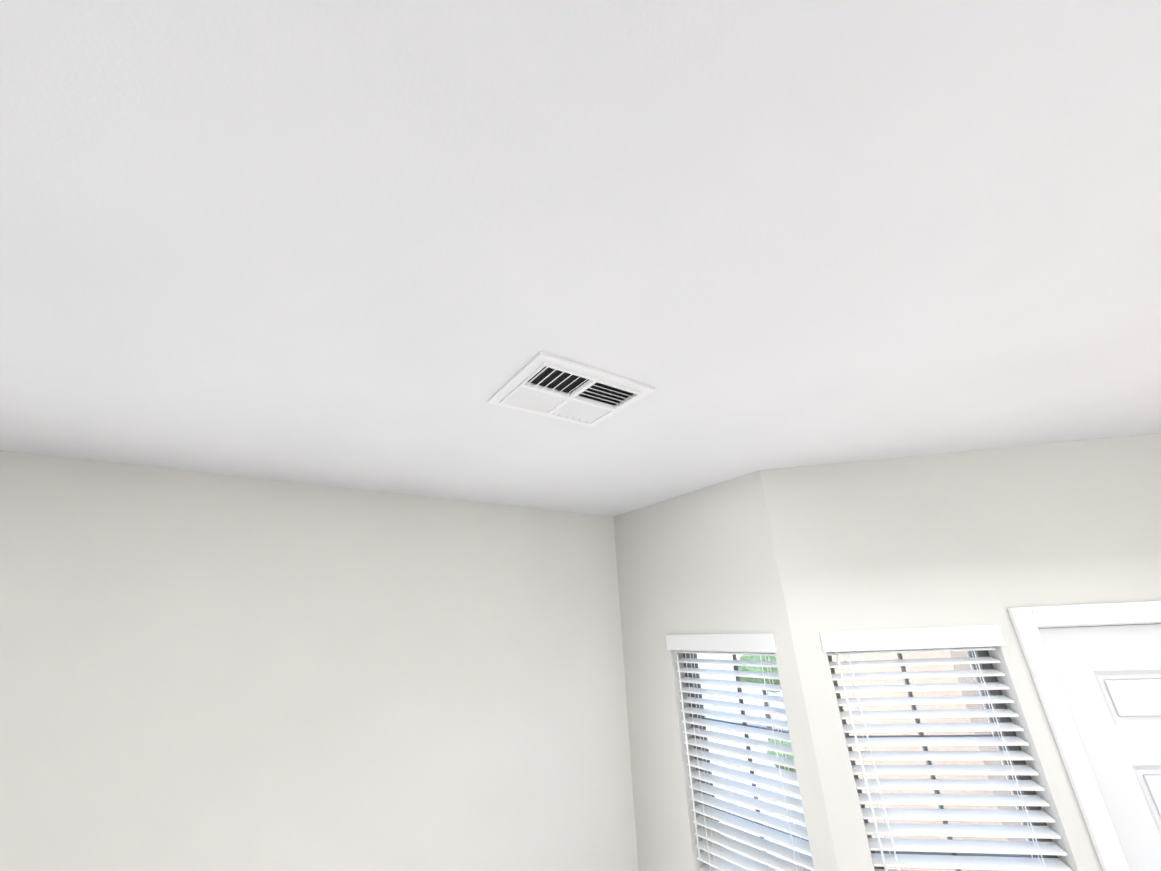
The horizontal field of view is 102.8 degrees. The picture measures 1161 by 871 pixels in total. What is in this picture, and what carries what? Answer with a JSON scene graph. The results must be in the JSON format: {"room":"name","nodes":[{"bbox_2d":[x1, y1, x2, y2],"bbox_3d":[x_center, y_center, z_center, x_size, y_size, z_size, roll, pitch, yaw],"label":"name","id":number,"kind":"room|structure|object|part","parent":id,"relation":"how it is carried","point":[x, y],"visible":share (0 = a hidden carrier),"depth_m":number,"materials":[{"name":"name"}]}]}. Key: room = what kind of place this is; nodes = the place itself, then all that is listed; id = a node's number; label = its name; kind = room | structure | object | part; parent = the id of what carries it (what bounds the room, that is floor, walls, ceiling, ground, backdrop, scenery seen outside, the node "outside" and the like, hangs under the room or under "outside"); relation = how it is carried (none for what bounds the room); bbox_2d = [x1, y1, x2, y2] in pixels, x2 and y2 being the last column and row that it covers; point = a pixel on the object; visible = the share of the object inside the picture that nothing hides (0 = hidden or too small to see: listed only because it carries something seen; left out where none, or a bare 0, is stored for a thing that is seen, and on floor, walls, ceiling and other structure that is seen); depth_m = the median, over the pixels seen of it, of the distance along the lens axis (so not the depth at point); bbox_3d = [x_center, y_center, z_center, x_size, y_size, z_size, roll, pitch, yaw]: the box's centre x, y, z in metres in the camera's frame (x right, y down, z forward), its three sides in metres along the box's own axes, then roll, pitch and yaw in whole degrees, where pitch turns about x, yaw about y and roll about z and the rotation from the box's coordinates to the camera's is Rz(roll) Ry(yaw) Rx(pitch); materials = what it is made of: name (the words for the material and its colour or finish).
{"room":"living room","nodes":[
{"label":"living room","id":0,"kind":"room"},
{"bbox_2d":[0,450,638,870],"bbox_3d":[-1.829,1.351,1.078,5.300,2.740,0.150,12,-26,-33],"label":"wall","id":1,"kind":"structure","parent":0,"point":[208,672],"depth_m":1.75,"materials":[{"name":"beige paint"}]},
{"bbox_2d":[0,0,1160,516],"bbox_3d":[0.164,-0.742,-0.048,6.399,0.120,5.300,12,-26,-33],"label":"ceiling","id":2,"kind":"structure","parent":0,"point":[392,246],"depth_m":0.78,"materials":[{"name":"white paint"}]},
{"bbox_2d":[488,351,654,426],"bbox_3d":[-0.029,-0.111,1.312,0.370,0.016,0.300,12,-26,-33],"label":"ceiling vent","id":3,"kind":"object","parent":2,"relation":"in","point":[548,385],"visible":1,"depth_m":1.28,"materials":[{"name":"white plastic"}]},
{"bbox_2d":[614,470,837,870],"bbox_3d":[0.586,1.639,2.076,0.150,2.740,1.207,12,-26,-33],"label":"wall","id":4,"kind":"structure","parent":0,"point":[702,561],"depth_m":2.23,"materials":[{"name":"beige paint"}]},
{"bbox_2d":[683,653,808,867],"bbox_3d":[0.744,1.621,1.916,0.060,1.480,0.590,12,-26,-33],"label":"window","id":5,"kind":"structure","parent":4,"relation":"in","point":[694,685],"depth_m":2.13,"materials":[{"name":"clear glass"}]},
{"bbox_2d":[666,633,813,870],"bbox_3d":[0.674,1.589,1.876,0.088,1.448,0.614,12,-26,-33],"label":"window blind slats","id":6,"kind":"object","parent":5,"relation":"attached to","point":[714,857],"visible":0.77,"depth_m":1.95,"materials":[{"name":"white plastic"}]},
{"bbox_3d":[0.744,1.621,1.916,0.004,1.442,0.552,12,-26,-33],"label":"window glass pane","id":7,"kind":"part","parent":5,"relation":"part of","materials":[{"name":"clear glass"}]},
{"bbox_2d":[759,433,1160,870],"bbox_3d":[1.855,1.345,1.498,1.983,2.740,0.150,-6,-22,9],"label":"wall","id":8,"kind":"structure","parent":0,"point":[975,537],"depth_m":1.82,"materials":[{"name":"beige paint"}]},
{"bbox_2d":[827,650,1057,870],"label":"window","id":9,"kind":"structure","parent":8,"relation":"in","point":[984,666],"depth_m":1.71,"materials":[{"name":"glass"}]},
{"bbox_3d":[1.299,1.469,1.604,0.562,1.442,0.004,-6,-22,9],"label":"window glass pane","id":10,"kind":"part","parent":9,"relation":"part of","materials":[{"name":"clear glass"}]},
{"bbox_2d":[819,625,1071,870],"bbox_3d":[1.282,1.421,1.533,0.624,1.448,0.088,-6,-22,9],"label":"window blind slats","id":11,"kind":"object","parent":9,"relation":"attached to","point":[935,639],"visible":0.85,"depth_m":1.65,"materials":[{"name":"white plastic"}]},
{"bbox_2d":[1007,601,1160,870],"bbox_3d":[2.169,1.596,1.324,1.039,2.118,0.173,-6,-22,9],"label":"door frame","id":12,"kind":"structure","parent":8,"relation":"attached to","point":[1027,622],"depth_m":1.62,"materials":[{"name":"white wood"}]},
{"bbox_2d":[1038,623,1160,870],"bbox_3d":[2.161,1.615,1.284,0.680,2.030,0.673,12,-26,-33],"label":"entry door","id":13,"kind":"structure","parent":8,"relation":"in","point":[1108,678],"depth_m":1.60,"materials":[{"name":"white paint"}]},
{"label":"outside","id":14,"kind":"structure","parent":0,"visible":0},
{"bbox_2d":[697,654,805,826],"bbox_3d":[0.336,3.239,1.786,80.000,0.180,80.000,12,-26,-33],"label":"ground","id":15,"kind":"structure","parent":14,"point":[721,656],"depth_m":7.94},
{"bbox_2d":[699,674,786,726],"bbox_3d":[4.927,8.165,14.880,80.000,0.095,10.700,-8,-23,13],"label":"wall","id":16,"kind":"structure","parent":15,"relation":"on","point":[733,689],"depth_m":13.23,"materials":[{"name":"paint"}]},
{"bbox_2d":[733,655,779,741],"bbox_3d":[3.617,4.930,9.057,1.161,1.845,1.293,12,-26,-33],"label":"tree","id":17,"kind":"object","parent":15,"relation":"on","point":[754,669],"depth_m":8.80,"materials":[{"name":"green plant"}]},
{"bbox_2d":[721,824,813,870],"bbox_3d":[1.820,3.418,2.763,3.240,0.090,4.500,12,-26,-33],"label":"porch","id":18,"kind":"object","parent":15,"relation":"on","point":[761,850],"depth_m":4.64,"materials":[{"name":"concrete"}]},
{"bbox_2d":[767,730,795,771],"bbox_3d":[2.043,5.205,7.849,3.660,0.564,0.802,-16,-25,29],"label":"bush","id":19,"kind":"object","parent":15,"relation":"on","point":[780,754],"depth_m":6.97,"materials":[{"name":"green plant"}]}
]}

